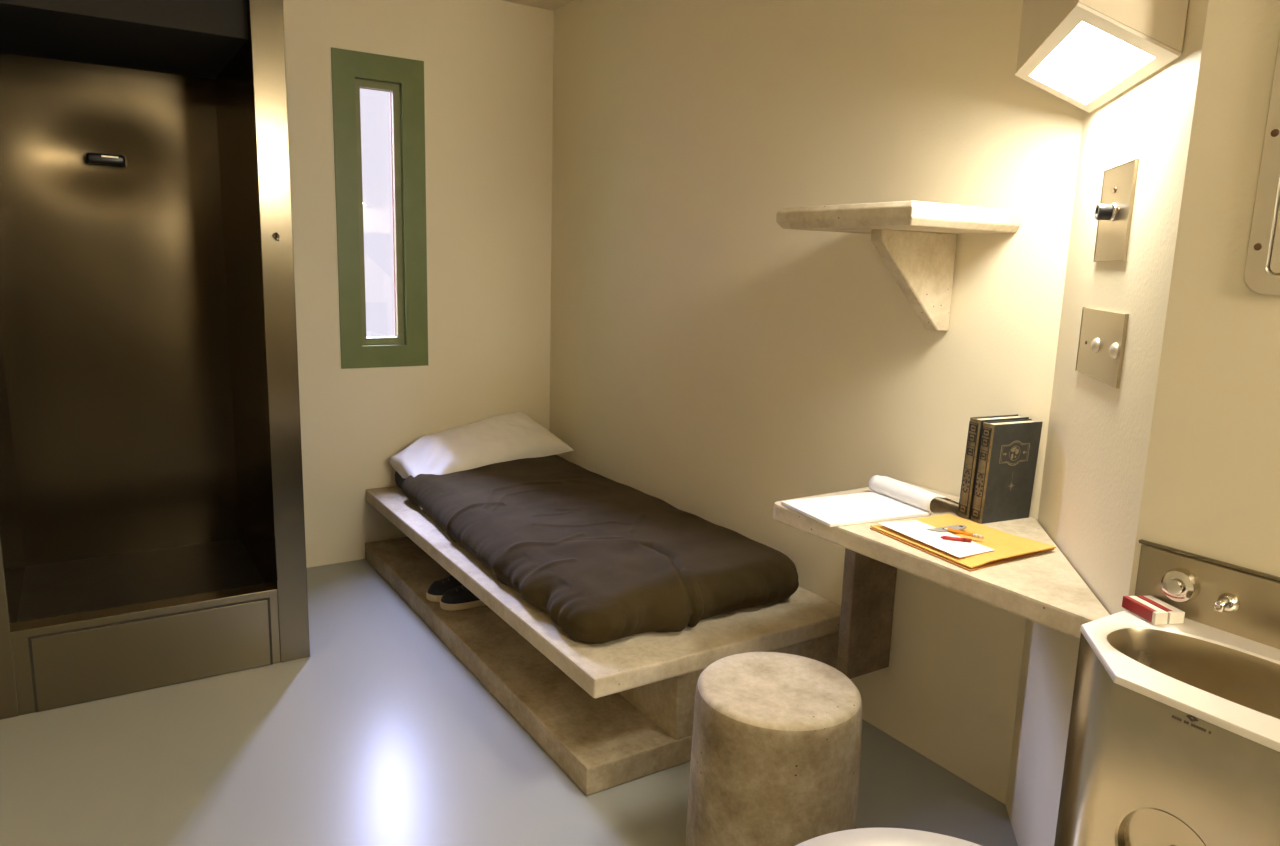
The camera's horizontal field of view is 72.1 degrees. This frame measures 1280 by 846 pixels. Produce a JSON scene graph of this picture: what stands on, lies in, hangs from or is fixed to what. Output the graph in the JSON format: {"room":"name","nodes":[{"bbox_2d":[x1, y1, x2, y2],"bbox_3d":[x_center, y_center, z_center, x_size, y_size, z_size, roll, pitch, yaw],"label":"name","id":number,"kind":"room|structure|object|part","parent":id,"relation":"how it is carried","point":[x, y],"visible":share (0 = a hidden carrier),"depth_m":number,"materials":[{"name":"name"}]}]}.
{"room":"prison interior","nodes":[
{"label":"prison interior","id":0,"kind":"room"},
{"bbox_2d":[283,0,553,567],"bbox_3d":[-1.646,-0.572,3.512,3.000,2.448,0.140,-5,12,-32],"label":"wall","id":1,"kind":"structure","parent":0,"point":[488,64],"depth_m":3.87,"materials":[{"name":"beige paint"}]},
{"bbox_2d":[331,47,427,368],"bbox_3d":[-1.126,-0.889,3.776,0.379,1.288,0.141,-5,12,-32],"label":"window","id":2,"kind":"structure","parent":1,"relation":"in","point":[403,78],"depth_m":3.72,"materials":[{"name":"green paint"}]},
{"bbox_3d":[-1.114,-0.881,3.751,0.191,1.092,0.028,-5,12,-32],"label":"sash","id":3,"kind":"part","parent":2,"relation":"part of","materials":[{"name":"green paint"}]},
{"bbox_2d":[0,559,1017,845],"bbox_3d":[-0.336,1.099,1.650,3.000,0.100,5.300,-5,12,-32],"label":"floor","id":4,"kind":"structure","parent":0,"point":[382,735],"depth_m":2.33,"materials":[{"name":"grey paint"}]},
{"bbox_2d":[0,0,309,719],"bbox_3d":[-1.690,-0.331,2.867,0.948,2.199,0.871,-5,12,-32],"label":"shower stall","id":5,"kind":"object","parent":4,"relation":"on","point":[152,522],"visible":1,"depth_m":3.05,"materials":[{"name":"grey metal"}]},
{"bbox_3d":[-1.998,-0.398,2.687,0.012,2.000,0.790,-5,12,-32],"label":"panel","id":6,"kind":"part","parent":5,"relation":"part of","materials":[{"name":"metal"}]},
{"bbox_3d":[-1.888,-0.490,3.181,0.750,1.990,0.030,-5,12,-32],"label":"panel","id":7,"kind":"part","parent":5,"relation":"part of","materials":[{"name":"metal"}]},
{"bbox_3d":[-1.505,0.687,2.730,0.710,0.257,0.074,-5,12,-32],"label":"sill","id":8,"kind":"part","parent":5,"relation":"part of","materials":[{"name":"metal"}]},
{"bbox_3d":[-1.481,0.706,2.708,0.634,0.226,0.008,-5,12,-32],"label":"access panel","id":9,"kind":"part","parent":5,"relation":"part of","materials":[{"name":"metal"}]},
{"bbox_3d":[-1.387,-0.450,3.069,0.012,2.000,0.790,-5,12,-32],"label":"panel","id":10,"kind":"part","parent":5,"relation":"part of","materials":[{"name":"metal"}]},
{"bbox_2d":[365,486,840,794],"bbox_3d":[-0.290,0.588,3.288,0.910,0.321,2.060,-5,12,-32],"label":"bunk","id":11,"kind":"object","parent":4,"relation":"on","point":[613,713],"visible":0.41,"depth_m":2.53,"materials":[{"name":"beige concrete"}]},
{"bbox_2d":[395,471,404,488],"bbox_3d":[-0.339,0.355,3.356,0.695,0.108,1.782,-5,12,-32],"label":"mattress","id":12,"kind":"object","parent":11,"relation":"on","point":[399,480],"visible":0.02,"depth_m":3.83,"materials":[{"name":"black fabric"}]},
{"bbox_2d":[402,455,798,643],"bbox_3d":[-0.264,0.359,3.193,0.831,0.163,1.789,-5,12,-32],"label":"blanket","id":13,"kind":"object","parent":12,"relation":"on","point":[607,559],"visible":0.98,"depth_m":2.75,"materials":[{"name":"brown fabric"}]},
{"bbox_2d":[389,412,573,509],"bbox_3d":[-0.667,0.142,3.898,0.780,0.310,0.422,-5,12,-32],"label":"pillow","id":14,"kind":"object","parent":13,"relation":"on","point":[511,436],"visible":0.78,"depth_m":3.82,"materials":[{"name":"white fabric"}]},
{"bbox_2d":[426,575,461,601],"bbox_3d":[-0.669,0.604,3.332,0.276,0.098,0.099,-3,11,-23],"label":"shoe","id":15,"kind":"object","parent":11,"relation":"on","point":[436,590],"visible":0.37,"depth_m":3.27,"materials":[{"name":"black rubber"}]},
{"bbox_2d":[440,584,485,610],"bbox_3d":[-0.602,0.620,3.255,0.276,0.098,0.099,-3,11,-23],"label":"shoe","id":16,"kind":"object","parent":11,"relation":"on","point":[460,597],"visible":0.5,"depth_m":3.20,"materials":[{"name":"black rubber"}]},
{"bbox_2d":[685,652,861,845],"bbox_3d":[0.292,0.785,1.935,0.373,0.450,0.374,-5,12,-32],"label":"stool","id":17,"kind":"object","parent":4,"relation":"on","point":[776,748],"visible":0.98,"depth_m":1.78,"materials":[{"name":"beige concrete"}]},
{"bbox_2d":[795,539,1279,845],"bbox_3d":[0.564,0.689,1.205,0.898,0.916,0.553,-2,11,-17],"label":"toilet","id":18,"kind":"object","parent":4,"relation":"on","point":[1173,739],"visible":0.98,"depth_m":1.22,"materials":[{"name":"metal"}]},
{"bbox_2d":[1122,596,1167,624],"bbox_3d":[0.788,0.292,1.373,0.022,0.020,0.070,0,10,-10],"label":"carton","id":19,"kind":"object","parent":18,"relation":"on","point":[1136,605],"visible":1,"depth_m":1.36,"materials":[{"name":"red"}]},
{"bbox_2d":[1137,596,1184,623],"bbox_3d":[0.815,0.292,1.379,0.026,0.019,0.070,0,10,-11],"label":"carton","id":20,"kind":"object","parent":18,"relation":"on","point":[1175,616],"visible":0.7,"depth_m":1.35,"materials":[{"name":"beige cardboard"}]},
{"bbox_2d":[1107,628,1279,718],"bbox_3d":[0.813,0.407,1.181,0.184,0.129,0.372,-5,12,-32],"label":"basin","id":21,"kind":"object","parent":18,"relation":"in","point":[1244,678],"depth_m":1.28,"materials":[{"name":"metal"}]},
{"bbox_3d":[0.869,0.271,1.308,0.035,0.030,0.030,-5,12,-32],"label":"bubbler spout","id":22,"kind":"part","parent":18,"relation":"part of","materials":[{"name":"silver metal"}]},
{"bbox_2d":[502,0,574,10],"bbox_3d":[-0.264,-1.407,1.195,3.000,0.100,5.300,-5,12,-32],"label":"ceiling","id":23,"kind":"structure","parent":0,"point":[552,5],"depth_m":3.86,"materials":[{"name":"paint"}]},
{"bbox_2d":[549,0,1083,803],"bbox_3d":[0.346,-0.438,3.090,0.100,2.448,2.732,-5,12,-32],"label":"wall","id":24,"kind":"structure","parent":0,"point":[716,361],"depth_m":2.71,"materials":[{"name":"beige paint"}]},
{"bbox_2d":[776,201,1021,330],"bbox_3d":[0.625,-0.381,2.195,0.383,0.301,0.442,-5,12,-32],"label":"wall shelf","id":25,"kind":"object","parent":24,"relation":"attached to","point":[915,240],"visible":1,"depth_m":2.14,"materials":[{"name":"concrete"}]},
{"bbox_2d":[1005,0,1208,845],"bbox_3d":[0.940,-0.164,1.677,0.099,2.448,0.713,4,11,12],"label":"wall","id":26,"kind":"structure","parent":0,"point":[1098,435],"depth_m":1.68,"materials":[{"name":"beige paint"}]},
{"bbox_2d":[773,482,1109,678],"bbox_3d":[0.750,0.522,2.018,0.488,0.555,0.928,-5,12,-32],"label":"desk","id":27,"kind":"object","parent":26,"relation":"attached to","point":[1043,588],"visible":0.59,"depth_m":1.93,"materials":[{"name":"beige concrete"}]},
{"bbox_2d":[781,475,958,526],"bbox_3d":[0.577,0.183,2.164,0.418,0.048,0.224,-3,11,-24],"label":"pad","id":28,"kind":"object","parent":27,"relation":"on","point":[902,500],"visible":0.99,"depth_m":2.14,"materials":[{"name":"white paper"}]},
{"bbox_2d":[870,528,1054,571],"bbox_3d":[0.690,0.255,1.919,0.290,0.002,0.297,-5,12,-32],"label":"manila envelope","id":29,"kind":"object","parent":27,"relation":"on","point":[1000,561],"visible":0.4,"depth_m":1.80,"materials":[{"name":"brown paper"}]},
{"bbox_2d":[870,514,1055,567],"bbox_3d":[0.695,0.249,1.915,0.265,0.010,0.300,-4,12,-28],"label":"manila envelope","id":30,"kind":"object","parent":29,"relation":"on","point":[1005,545],"visible":0.64,"depth_m":1.89,"materials":[{"name":"yellow paper"}]},
{"bbox_2d":[878,520,994,557],"bbox_3d":[0.637,0.245,1.893,0.108,0.001,0.248,-3,11,-24],"label":"paper sheet","id":31,"kind":"object","parent":30,"relation":"on","point":[915,529],"visible":0.95,"depth_m":1.88,"materials":[{"name":"white paper"}]},
{"bbox_2d":[940,536,971,541],"bbox_3d":[0.671,0.246,1.868,0.062,0.008,0.008,5,11,17],"label":"pen","id":32,"kind":"object","parent":31,"relation":"on","point":[942,537],"visible":1,"depth_m":1.86,"materials":[{"name":"red plastic"}]},
{"bbox_2d":[927,524,966,531],"bbox_3d":[0.687,0.234,1.948,0.106,0.002,0.032,-4,12,-27],"label":"tab","id":33,"kind":"object","parent":30,"relation":"on","point":[959,526],"visible":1,"depth_m":1.95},
{"bbox_2d":[942,528,983,538],"bbox_3d":[0.702,0.239,1.914,0.090,0.008,0.008,10,13,40],"label":"pencil","id":34,"kind":"object","parent":30,"relation":"on","point":[947,529],"visible":1,"depth_m":1.91,"materials":[{"name":"orange wood"}]},
{"bbox_2d":[958,414,1028,518],"bbox_3d":[0.845,0.104,2.107,0.160,0.242,0.043,-3,11,-25],"label":"volume","id":35,"kind":"object","parent":27,"relation":"on","point":[975,423],"visible":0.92,"depth_m":2.07,"materials":[{"name":"paper"}]},
{"bbox_2d":[971,419,1042,523],"bbox_3d":[0.862,0.113,2.072,0.160,0.238,0.043,-3,11,-25],"label":"volume","id":36,"kind":"object","parent":27,"relation":"on","point":[1008,451],"visible":1,"depth_m":2.05,"materials":[{"name":"paper"}]},
{"bbox_2d":[1015,0,1188,112],"bbox_3d":[0.836,-0.842,1.609,0.161,0.440,0.522,4,11,12],"label":"lamp","id":37,"kind":"object","parent":26,"relation":"attached to","point":[1085,54],"visible":1,"depth_m":1.54,"materials":[{"name":"paint"}]},
{"bbox_2d":[1031,22,1153,102],"bbox_3d":[0.833,-0.668,1.645,0.117,0.059,0.425,4,11,12],"label":"diffuser","id":38,"kind":"object","parent":37,"relation":"attached to","point":[1077,62],"depth_m":1.59,"materials":[{"name":"white plastic"}]},
{"bbox_2d":[1075,307,1128,388],"bbox_3d":[0.885,-0.151,1.703,0.016,0.133,0.286,4,11,12],"label":"plate","id":39,"kind":"object","parent":26,"relation":"attached to","point":[1102,337],"visible":1,"depth_m":1.68,"materials":[{"name":"metal"}]},
{"bbox_2d":[1093,158,1138,261],"bbox_3d":[0.885,-0.398,1.667,0.033,0.178,0.196,4,11,12],"label":"control plate","id":40,"kind":"object","parent":26,"relation":"attached to","point":[1113,213],"visible":1,"depth_m":1.65,"materials":[{"name":"metal"}]},
{"bbox_3d":[0.882,-0.402,1.672,0.023,0.031,0.031,4,11,12],"label":"knob","id":41,"kind":"part","parent":40,"relation":"part of","materials":[{"name":"silver metal"}]},
{"bbox_3d":[0.895,-0.401,1.669,0.005,0.036,0.036,4,11,12],"label":"knob","id":42,"kind":"part","parent":40,"relation":"part of","materials":[{"name":"silver metal"}]},
{"bbox_2d":[1128,0,1279,595],"bbox_3d":[1.375,0.041,0.619,0.100,2.448,1.914,-5,12,-32],"label":"wall","id":43,"kind":"structure","parent":0,"point":[1211,486],"depth_m":1.31,"materials":[{"name":"beige paint"}]},
{"bbox_2d":[1135,544,1279,648],"bbox_3d":[0.941,0.289,1.239,0.011,0.108,0.475,-5,12,-32],"label":"backsplash","id":44,"kind":"structure","parent":43,"relation":"attached to","point":[1257,619],"depth_m":1.33,"materials":[{"name":"metal"}]},
{"bbox_2d":[1244,33,1279,295],"bbox_3d":[0.979,-0.396,1.089,0.008,0.484,0.361,-5,12,-32],"label":"wall mirror","id":45,"kind":"object","parent":43,"relation":"attached to","point":[1258,278],"visible":1,"depth_m":1.24,"materials":[{"name":"metal"}]}
]}

